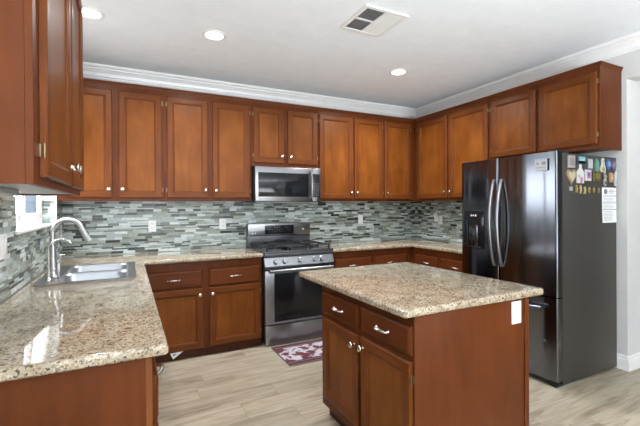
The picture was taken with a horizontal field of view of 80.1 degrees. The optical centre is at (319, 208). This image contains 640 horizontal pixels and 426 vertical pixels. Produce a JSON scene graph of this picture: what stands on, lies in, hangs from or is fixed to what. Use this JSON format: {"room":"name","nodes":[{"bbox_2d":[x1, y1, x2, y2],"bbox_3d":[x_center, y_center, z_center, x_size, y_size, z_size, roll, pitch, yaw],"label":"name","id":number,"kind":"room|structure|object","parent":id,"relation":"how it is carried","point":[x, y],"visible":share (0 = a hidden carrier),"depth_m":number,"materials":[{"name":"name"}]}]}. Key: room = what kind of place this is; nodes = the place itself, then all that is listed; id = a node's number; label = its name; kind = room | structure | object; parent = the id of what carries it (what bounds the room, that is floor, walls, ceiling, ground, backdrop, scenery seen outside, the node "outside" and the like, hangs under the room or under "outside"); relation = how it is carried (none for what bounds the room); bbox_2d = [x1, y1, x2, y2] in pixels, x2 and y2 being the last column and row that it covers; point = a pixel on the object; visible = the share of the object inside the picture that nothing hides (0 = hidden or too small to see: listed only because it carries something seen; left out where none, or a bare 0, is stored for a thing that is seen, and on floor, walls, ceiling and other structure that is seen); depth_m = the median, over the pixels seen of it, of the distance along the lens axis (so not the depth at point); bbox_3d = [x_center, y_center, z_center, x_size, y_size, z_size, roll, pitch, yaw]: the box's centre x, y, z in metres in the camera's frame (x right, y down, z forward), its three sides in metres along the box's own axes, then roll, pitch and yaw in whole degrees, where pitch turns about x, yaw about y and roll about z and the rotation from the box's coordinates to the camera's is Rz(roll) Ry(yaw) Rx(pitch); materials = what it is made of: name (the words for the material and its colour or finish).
{"room":"kitchen","nodes":[
{"label":"kitchen","id":0,"kind":"room"},
{"bbox_2d":[0,196,53,304],"bbox_3d":[-0.595,0.005,-0.182,0.123,2.719,8.200,0,0,-27],"label":"wall","id":1,"kind":"structure","parent":0,"point":[44,198],"depth_m":2.69,"materials":[{"name":"paint"}]},
{"bbox_2d":[0,234,6,259],"bbox_3d":[-1.528,0.186,1.839,0.008,0.116,0.118,0,0,-27],"label":"wall outlet","id":2,"kind":"object","parent":1,"relation":"attached to","point":[3,238],"visible":1,"depth_m":1.82,"materials":[{"name":"white plastic"}]},
{"bbox_2d":[0,196,61,302],"bbox_3d":[-1.754,0.194,2.173,0.094,0.512,2.950,0,0,-27],"label":"backsplash","id":3,"kind":"structure","parent":1,"relation":"attached to","point":[26,259],"depth_m":2.17,"materials":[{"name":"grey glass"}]},
{"bbox_2d":[15,196,56,234],"bbox_3d":[-1.987,-0.271,2.605,0.145,0.828,1.310,0,0,-27],"label":"window","id":4,"kind":"structure","parent":1,"relation":"in","point":[25,222],"depth_m":2.66,"materials":[{"name":"white paint"}]},
{"bbox_2d":[0,0,83,195],"bbox_3d":[-1.140,-0.599,1.449,0.378,1.069,1.102,0,0,-27],"label":"upper cabinet","id":5,"kind":"object","parent":1,"relation":"attached to","point":[42,108],"visible":0.99,"depth_m":1.09,"materials":[{"name":"brown wood"}]},
{"bbox_2d":[0,187,18,196],"bbox_3d":[-1.099,-0.056,1.221,0.110,0.030,0.520,0,0,-27],"label":"light","id":6,"kind":"object","parent":5,"relation":"attached to","point":[4,192],"visible":1,"depth_m":1.36,"materials":[{"name":"grey plastic"}]},
{"bbox_2d":[61,77,415,262],"bbox_3d":[-0.529,-0.011,4.526,4.477,2.719,0.150,0,0,-27],"label":"wall","id":7,"kind":"structure","parent":0,"point":[83,77],"depth_m":4.13,"materials":[{"name":"paint"}]},
{"bbox_2d":[57,78,163,201],"bbox_3d":[-1.922,-0.600,3.533,0.858,1.069,0.367,0,0,-27],"label":"upper cabinet","id":8,"kind":"object","parent":7,"relation":"attached to","point":[124,122],"visible":0.84,"depth_m":3.44,"materials":[{"name":"brown wood"}]},
{"bbox_2d":[148,220,155,231],"bbox_3d":[-1.691,0.179,3.841,0.072,0.116,0.009,0,0,-27],"label":"wall outlet","id":9,"kind":"object","parent":7,"relation":"attached to","point":[151,223],"visible":1,"depth_m":3.84,"materials":[{"name":"white plastic"}]},
{"bbox_2d":[162,88,251,201],"bbox_3d":[-1.159,-0.606,3.918,0.850,1.069,0.367,0,0,-27],"label":"upper cabinet","id":10,"kind":"object","parent":7,"relation":"attached to","point":[207,137],"visible":0.99,"depth_m":3.77,"materials":[{"name":"brown wood"}]},
{"bbox_2d":[219,218,225,228],"bbox_3d":[-1.061,0.170,4.158,0.072,0.116,0.009,0,0,-27],"label":"wall outlet","id":11,"kind":"object","parent":7,"relation":"attached to","point":[222,222],"visible":1,"depth_m":4.16,"materials":[{"name":"white plastic"}]},
{"bbox_2d":[62,202,416,256],"bbox_3d":[-0.504,0.178,4.449,4.186,0.512,0.009,0,0,-27],"label":"backsplash","id":12,"kind":"structure","parent":7,"relation":"attached to","point":[113,227],"depth_m":4.08,"materials":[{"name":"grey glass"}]},
{"bbox_2d":[83,62,415,118],"bbox_3d":[-0.499,-1.311,4.414,4.204,0.118,0.078,0,0,-27],"label":"trim","id":13,"kind":"structure","parent":7,"relation":"attached to","point":[91,70],"depth_m":4.18,"materials":[{"name":"white paint"}]},
{"bbox_2d":[251,99,317,168],"bbox_3d":[-0.432,-0.796,4.284,0.778,0.701,0.367,0,0,-27],"label":"upper cabinet","id":14,"kind":"object","parent":7,"relation":"attached to","point":[282,134],"visible":0.96,"depth_m":4.13,"materials":[{"name":"brown wood"}]},
{"bbox_2d":[245,166,320,202],"bbox_3d":[-0.402,-0.251,4.244,0.758,0.380,0.444,0,0,-27],"label":"microwave","id":15,"kind":"object","parent":14,"relation":"attached to","point":[269,184],"visible":0.96,"depth_m":4.08,"materials":[{"name":"silver metal"}]},
{"bbox_2d":[318,107,383,201],"bbox_3d":[0.323,-0.619,4.665,0.908,1.069,0.367,0,0,-27],"label":"upper cabinet","id":16,"kind":"object","parent":7,"relation":"attached to","point":[350,143],"visible":0.94,"depth_m":4.51,"materials":[{"name":"brown wood"}]},
{"bbox_2d":[358,215,362,223],"bbox_3d":[0.528,0.143,4.959,0.072,0.116,0.008,0,0,-27],"label":"wall outlet","id":17,"kind":"object","parent":7,"relation":"attached to","point":[360,217],"visible":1,"depth_m":4.95,"materials":[{"name":"white plastic"}]},
{"bbox_2d":[375,115,424,201],"bbox_3d":[1.089,-0.625,5.050,0.805,1.069,0.367,0,0,-27],"label":"upper cabinet","id":18,"kind":"object","parent":7,"relation":"attached to","point":[398,132],"visible":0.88,"depth_m":4.85,"materials":[{"name":"brown wood"}]},
{"bbox_2d":[81,0,639,108],"bbox_3d":[2.839,-1.433,1.632,7.944,0.100,8.350,0,0,-27],"label":"ceiling","id":19,"kind":"structure","parent":0,"point":[447,48],"depth_m":3.11,"materials":[{"name":"paint"}]},
{"bbox_2d":[83,6,104,19],"bbox_3d":[-1.598,-1.352,2.644,0.192,0.009,0.192,0,0,-27],"label":"recessed light","id":20,"kind":"object","parent":19,"relation":"in","point":[92,13],"visible":0.7,"depth_m":2.64,"materials":[{"name":"white paint"}]},
{"bbox_2d":[83,8,100,17],"bbox_3d":[-1.598,-1.354,2.644,0.139,0.006,0.139,0,0,-27],"label":"diffuser","id":21,"kind":"object","parent":20,"relation":"attached to","point":[87,12],"depth_m":2.64,"materials":[{"name":"white plastic"}]},
{"bbox_2d":[202,30,226,40],"bbox_3d":[-0.833,-1.359,3.002,0.192,0.009,0.192,0,0,-27],"label":"recessed light","id":22,"kind":"object","parent":19,"relation":"in","point":[214,35],"visible":1,"depth_m":2.99,"materials":[{"name":"white paint"}]},
{"bbox_2d":[205,32,222,38],"bbox_3d":[-0.833,-1.360,3.002,0.139,0.006,0.139,0,0,-27],"label":"diffuser","id":23,"kind":"object","parent":22,"relation":"attached to","point":[208,35],"depth_m":2.99,"materials":[{"name":"white plastic"}]},
{"bbox_2d":[339,4,408,36],"bbox_3d":[0.391,-1.364,2.792,0.364,0.012,0.364,0,0,-27],"label":"ceiling vent","id":24,"kind":"object","parent":19,"relation":"in","point":[371,20],"visible":1,"depth_m":2.77,"materials":[{"name":"white paint"}]},
{"bbox_2d":[389,69,407,75],"bbox_3d":[0.793,-1.372,3.847,0.192,0.009,0.192,0,0,-27],"label":"recessed light","id":25,"kind":"object","parent":19,"relation":"in","point":[395,72],"visible":1,"depth_m":3.84,"materials":[{"name":"white paint"}]},
{"bbox_2d":[392,70,404,74],"bbox_3d":[0.793,-1.373,3.847,0.139,0.006,0.139,0,0,-27],"label":"diffuser","id":26,"kind":"object","parent":25,"relation":"attached to","point":[394,72],"depth_m":3.84,"materials":[{"name":"white plastic"}]},
{"bbox_2d":[157,336,639,425],"bbox_3d":[2.858,1.386,1.641,7.944,0.100,8.350,0,0,-27],"label":"floor","id":27,"kind":"structure","parent":0,"point":[251,386],"depth_m":2.75,"materials":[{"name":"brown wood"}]},
{"bbox_2d":[0,357,163,425],"bbox_3d":[-1.041,0.924,1.621,0.667,0.875,1.094,0,0,-27],"label":"base cabinet","id":28,"kind":"object","parent":27,"relation":"on","point":[122,393],"visible":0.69,"depth_m":1.18,"materials":[{"name":"brown wood"}]},
{"bbox_2d":[0,247,262,381],"bbox_3d":[-0.961,0.463,2.615,1.713,0.038,2.854,0,0,-27],"label":"countertop","id":29,"kind":"structure","parent":28,"relation":"on","point":[45,329],"depth_m":1.51,"materials":[{"name":"beige stone"}]},
{"bbox_2d":[45,239,71,280],"bbox_3d":[-1.613,0.316,2.351,0.140,0.257,0.063,0,0,-27],"label":"filter faucet","id":30,"kind":"object","parent":29,"relation":"on","point":[53,241],"visible":1,"depth_m":2.34,"materials":[{"name":"silver metal"}]},
{"bbox_2d":[50,217,91,277],"bbox_3d":[-1.611,0.251,2.465,0.272,0.387,0.078,0,0,-7],"label":"kitchen faucet","id":31,"kind":"object","parent":29,"relation":"on","point":[53,254],"visible":0.91,"depth_m":2.44,"materials":[{"name":"silver metal"}]},
{"bbox_2d":[32,261,136,285],"bbox_3d":[-1.600,0.537,2.679,0.546,0.186,0.821,0,0,-27],"label":"sink","id":32,"kind":"object","parent":29,"relation":"in","point":[119,270],"visible":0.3,"depth_m":2.69,"materials":[{"name":"silver metal"}]},
{"bbox_2d":[57,254,64,272],"bbox_3d":[-1.802,0.382,2.636,0.069,0.126,0.036,0,0,-27],"label":"soap dispenser","id":33,"kind":"object","parent":32,"relation":"on","point":[62,254],"visible":0.43,"depth_m":2.63,"materials":[{"name":"white plastic"}]},
{"bbox_2d":[170,351,182,358],"bbox_3d":[-1.276,1.311,3.390,0.107,0.058,0.004,0,0,-27],"label":"paper tag","id":34,"kind":"object","parent":27,"relation":"on","point":[174,355],"visible":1,"depth_m":3.38,"materials":[{"name":"white paper"}]},
{"bbox_2d":[145,257,261,363],"bbox_3d":[-1.174,0.918,3.736,1.078,0.875,0.659,0,0,-27],"label":"base cabinet","id":35,"kind":"object","parent":27,"relation":"on","point":[215,306],"visible":0.9,"depth_m":3.50,"materials":[{"name":"brown wood"}]},
{"bbox_2d":[246,222,333,345],"bbox_3d":[-0.327,0.759,4.124,0.764,1.180,0.726,0,0,-27],"label":"gas range","id":36,"kind":"object","parent":27,"relation":"on","point":[291,303],"visible":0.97,"depth_m":3.85,"materials":[{"name":"silver metal"}]},
{"bbox_2d":[247,245,332,257],"bbox_3d":[-0.332,0.453,4.130,0.764,0.057,0.600,0,0,-27],"label":"cooktop","id":37,"kind":"object","parent":36,"relation":"in","point":[315,251],"depth_m":3.90,"materials":[{"name":"black metal"}]},
{"bbox_2d":[271,338,321,366],"bbox_3d":[0.000,1.345,3.650,0.820,0.006,0.490,0,0,-27],"label":"kitchen rug","id":38,"kind":"object","parent":27,"relation":"on","point":[293,354],"visible":0.51,"depth_m":3.55,"materials":[{"name":"red fabric"}]},
{"bbox_2d":[332,247,410,267],"bbox_3d":[0.493,0.904,4.576,1.088,0.875,0.659,0,0,-27],"label":"base cabinet","id":39,"kind":"object","parent":27,"relation":"on","point":[392,255],"visible":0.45,"depth_m":4.32,"materials":[{"name":"brown wood"}]},
{"bbox_2d":[320,238,461,253],"bbox_3d":[0.961,0.445,4.310,1.696,0.038,1.556,0,0,-27],"label":"countertop","id":40,"kind":"structure","parent":39,"relation":"on","point":[446,246],"depth_m":4.44,"materials":[{"name":"beige stone"}]},
{"bbox_2d":[322,286,528,425],"bbox_3d":[0.539,0.912,2.236,0.836,0.875,0.900,0,0,-27],"label":"base cabinet","id":41,"kind":"object","parent":27,"relation":"on","point":[466,366],"visible":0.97,"depth_m":1.88,"materials":[{"name":"brown wood"}]},
{"bbox_2d":[299,262,542,317],"bbox_3d":[0.533,0.454,2.355,0.956,0.038,1.146,0,0,-27],"label":"countertop","id":42,"kind":"structure","parent":41,"relation":"on","point":[402,289],"depth_m":2.10,"materials":[{"name":"beige stone"}]},
{"bbox_2d":[511,300,520,323],"bbox_3d":[1.019,0.540,1.974,0.072,0.116,0.008,0,0,-27],"label":"wall outlet","id":43,"kind":"object","parent":41,"relation":"attached to","point":[515,306],"visible":1,"depth_m":1.97,"materials":[{"name":"white plastic"}]},
{"bbox_2d":[412,247,461,271],"bbox_3d":[1.560,0.898,4.278,0.659,0.875,0.948,0,0,-27],"label":"base cabinet","id":44,"kind":"object","parent":27,"relation":"on","point":[432,258],"visible":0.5,"depth_m":4.18,"materials":[{"name":"brown wood"}]},
{"bbox_2d":[462,150,616,387],"bbox_3d":[1.856,0.449,3.364,0.908,1.775,0.903,0,0,-27],"label":"refrigerator","id":45,"kind":"object","parent":27,"relation":"on","point":[522,223],"visible":0.9,"depth_m":2.98,"materials":[{"name":"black metal"}]},
{"bbox_2d":[567,155,574,167],"bbox_3d":[1.896,-0.352,2.871,0.085,0.092,0.013,0,0,-27],"label":"magnet","id":46,"kind":"object","parent":45,"relation":"attached to","point":[570,159],"visible":1,"depth_m":2.86,"materials":[{"name":"paint"}]},
{"bbox_2d":[570,157,574,165],"bbox_3d":[1.898,-0.352,2.867,0.055,0.060,0.004,0,0,-27],"label":"picture","id":47,"kind":"object","parent":46,"relation":"attached to","point":[572,159],"depth_m":2.87,"materials":[{"name":"paper"}]},
{"bbox_2d":[566,169,576,184],"bbox_3d":[1.894,-0.234,2.870,0.124,0.119,0.013,0,0,-27],"label":"magnet","id":48,"kind":"object","parent":45,"relation":"attached to","point":[570,174],"visible":1,"depth_m":2.86,"materials":[{"name":"paint"}]},
{"bbox_2d":[569,171,575,180],"bbox_3d":[1.896,-0.238,2.866,0.084,0.081,0.004,0,0,-27],"label":"picture","id":49,"kind":"object","parent":48,"relation":"attached to","point":[572,174],"depth_m":2.87,"materials":[{"name":"paint"}]},
{"bbox_2d":[576,156,584,164],"bbox_3d":[2.004,-0.369,2.926,0.100,0.066,0.013,0,0,-27],"label":"magnet","id":50,"kind":"object","parent":45,"relation":"attached to","point":[580,160],"visible":1,"depth_m":2.92,"materials":[{"name":"paint"}]},
{"bbox_2d":[579,156,584,163],"bbox_3d":[2.012,-0.369,2.924,0.082,0.054,0.004,0,0,-27],"label":"picture","id":51,"kind":"object","parent":50,"relation":"on","point":[581,158],"depth_m":2.92,"materials":[{"name":"paper"}]},
{"bbox_2d":[576,165,584,182],"bbox_3d":[1.997,-0.264,2.922,0.116,0.142,0.013,0,0,-27],"label":"magnet","id":52,"kind":"object","parent":45,"relation":"attached to","point":[580,173],"visible":1,"depth_m":2.92,"materials":[{"name":"paint"}]},
{"bbox_2d":[584,170,590,180],"bbox_3d":[2.089,-0.258,2.968,0.080,0.086,0.013,0,0,-27],"label":"magnet","id":53,"kind":"object","parent":45,"relation":"attached to","point":[587,176],"visible":1,"depth_m":2.96,"materials":[{"name":"paint"}]},
{"bbox_2d":[586,158,592,169],"bbox_3d":[2.106,-0.348,2.977,0.072,0.088,0.013,0,0,-27],"label":"magnet","id":54,"kind":"object","parent":45,"relation":"attached to","point":[589,161],"visible":1,"depth_m":2.97,"materials":[{"name":"paint"}]},
{"bbox_2d":[588,159,592,167],"bbox_3d":[2.113,-0.348,2.975,0.056,0.070,0.004,0,0,-27],"label":"picture","id":55,"kind":"object","parent":54,"relation":"attached to","point":[590,161],"depth_m":2.97,"materials":[{"name":"paper"}]},
{"bbox_2d":[593,158,598,171],"bbox_3d":[2.192,-0.336,3.020,0.072,0.128,0.013,0,0,-27],"label":"magnet","id":56,"kind":"object","parent":45,"relation":"attached to","point":[596,161],"visible":1,"depth_m":3.01,"materials":[{"name":"paint"}]},
{"bbox_2d":[595,160,598,171],"bbox_3d":[2.194,-0.336,3.016,0.052,0.100,0.004,0,0,-27],"label":"picture","id":57,"kind":"object","parent":56,"relation":"attached to","point":[596,161],"depth_m":3.01,"materials":[{"name":"paint"}]},
{"bbox_2d":[592,170,600,181],"bbox_3d":[2.195,-0.254,3.022,0.108,0.088,0.013,0,0,-27],"label":"magnet","id":58,"kind":"object","parent":45,"relation":"attached to","point":[596,176],"visible":1,"depth_m":3.01,"materials":[{"name":"paint"}]},
{"bbox_2d":[599,158,605,171],"bbox_3d":[2.273,-0.349,3.061,0.078,0.117,0.013,0,0,-27],"label":"magnet","id":59,"kind":"object","parent":45,"relation":"attached to","point":[602,168],"visible":1,"depth_m":3.05,"materials":[{"name":"paint"}]},
{"bbox_2d":[603,172,606,185],"bbox_3d":[2.304,-0.236,3.076,0.052,0.118,0.013,0,0,-27],"label":"magnet","id":60,"kind":"object","parent":45,"relation":"attached to","point":[604,173],"visible":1,"depth_m":3.07,"materials":[{"name":"paint"}]},
{"bbox_2d":[605,159,610,169],"bbox_3d":[2.344,-0.356,3.097,0.072,0.092,0.013,0,0,-27],"label":"magnet","id":61,"kind":"object","parent":45,"relation":"attached to","point":[607,162],"visible":1,"depth_m":3.09,"materials":[{"name":"paint"}]},
{"bbox_2d":[602,187,616,222],"bbox_3d":[2.364,-0.026,3.109,0.212,0.285,0.007,0,0,-27],"label":"paper","id":62,"kind":"object","parent":45,"relation":"attached to","point":[609,209],"visible":1,"depth_m":3.11,"materials":[{"name":"paper"}]},
{"bbox_2d":[609,173,613,181],"bbox_3d":[2.383,-0.251,3.116,0.056,0.076,0.013,0,0,-27],"label":"magnet","id":63,"kind":"object","parent":45,"relation":"attached to","point":[611,175],"visible":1,"depth_m":3.11,"materials":[{"name":"paint"}]},
{"bbox_2d":[611,161,616,169],"bbox_3d":[2.414,-0.354,3.132,0.080,0.076,0.013,0,0,-27],"label":"magnet","id":64,"kind":"object","parent":45,"relation":"attached to","point":[613,163],"visible":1,"depth_m":3.12,"materials":[{"name":"paint"}]},
{"bbox_2d":[614,171,617,185],"bbox_3d":[2.445,-0.247,3.147,0.048,0.126,0.013,0,0,-27],"label":"magnet","id":65,"kind":"object","parent":45,"relation":"attached to","point":[615,172],"visible":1,"depth_m":3.14,"materials":[{"name":"paint"}]},
{"bbox_2d":[421,49,639,355],"bbox_3d":[3.281,-0.027,1.770,0.150,2.719,8.200,0,0,-27],"label":"wall","id":66,"kind":"structure","parent":0,"point":[626,168],"depth_m":3.15,"materials":[{"name":"paint"}]},
{"bbox_2d":[417,201,461,241],"bbox_3d":[1.722,0.162,4.691,0.009,0.512,1.580,0,0,-27],"label":"backsplash","id":67,"kind":"structure","parent":66,"relation":"attached to","point":[450,229],"depth_m":4.97,"materials":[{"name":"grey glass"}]},
{"bbox_2d":[438,216,441,224],"bbox_3d":[1.570,0.153,4.973,0.009,0.116,0.072,0,0,-27],"label":"wall outlet","id":68,"kind":"object","parent":66,"relation":"attached to","point":[440,217],"visible":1,"depth_m":4.97,"materials":[{"name":"white plastic"}]},
{"bbox_2d":[433,213,438,221],"bbox_3d":[1.522,0.117,5.009,0.042,0.114,0.074,0,0,-27],"label":"night light","id":69,"kind":"object","parent":68,"relation":"attached to","point":[436,218],"visible":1,"depth_m":4.99,"materials":[{"name":"white plastic"}]},
{"bbox_2d":[414,95,490,200],"bbox_3d":[1.613,-0.627,4.496,0.367,1.069,1.160,0,0,-27],"label":"upper cabinet","id":70,"kind":"object","parent":66,"relation":"attached to","point":[448,138],"visible":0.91,"depth_m":4.40,"materials":[{"name":"brown wood"}]},
{"bbox_2d":[416,31,639,117],"bbox_3d":[2.586,-1.327,2.876,0.078,0.118,5.600,0,0,-27],"label":"trim","id":71,"kind":"structure","parent":66,"relation":"attached to","point":[631,42],"depth_m":3.69,"materials":[{"name":"white paint"}]},
{"bbox_2d":[490,61,622,158],"bbox_3d":[2.118,-0.819,3.523,0.336,0.685,1.030,0,0,-27],"label":"upper cabinet","id":72,"kind":"object","parent":66,"relation":"attached to","point":[577,110],"visible":0.94,"depth_m":3.26,"materials":[{"name":"brown wood"}]},
{"bbox_2d":[616,353,626,370],"bbox_3d":[2.305,1.273,3.546,0.016,0.120,0.950,0,0,-27],"label":"baseboard","id":73,"kind":"structure","parent":66,"relation":"attached to","point":[621,359],"depth_m":3.15,"materials":[{"name":"white paint"}]},
{"bbox_2d":[636,81,639,352],"bbox_3d":[4.158,-0.040,4.032,3.450,2.719,0.150,0,0,-27],"label":"wall","id":74,"kind":"structure","parent":0,"point":[637,82],"depth_m":3.20,"materials":[{"name":"paint"}]},
{"bbox_2d":[627,352,639,371],"bbox_3d":[4.130,1.260,3.924,3.616,0.120,0.016,0,0,-27],"label":"baseboard","id":75,"kind":"structure","parent":74,"relation":"attached to","point":[633,361],"depth_m":3.14,"materials":[{"name":"white paint"}]},
{"label":"outside","id":76,"kind":"structure","parent":0,"visible":0},
{"bbox_3d":[-4.766,1.543,2.755,4.640,0.080,17.200,0,0,-27],"label":"ground","id":77,"kind":"structure","parent":76,"visible":0},
{"bbox_2d":[24,196,36,212],"bbox_3d":[-4.732,0.340,6.859,0.990,2.300,0.100,0,0,-27],"label":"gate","id":78,"kind":"object","parent":77,"relation":"on","point":[30,206],"visible":0.02,"depth_m":6.64,"materials":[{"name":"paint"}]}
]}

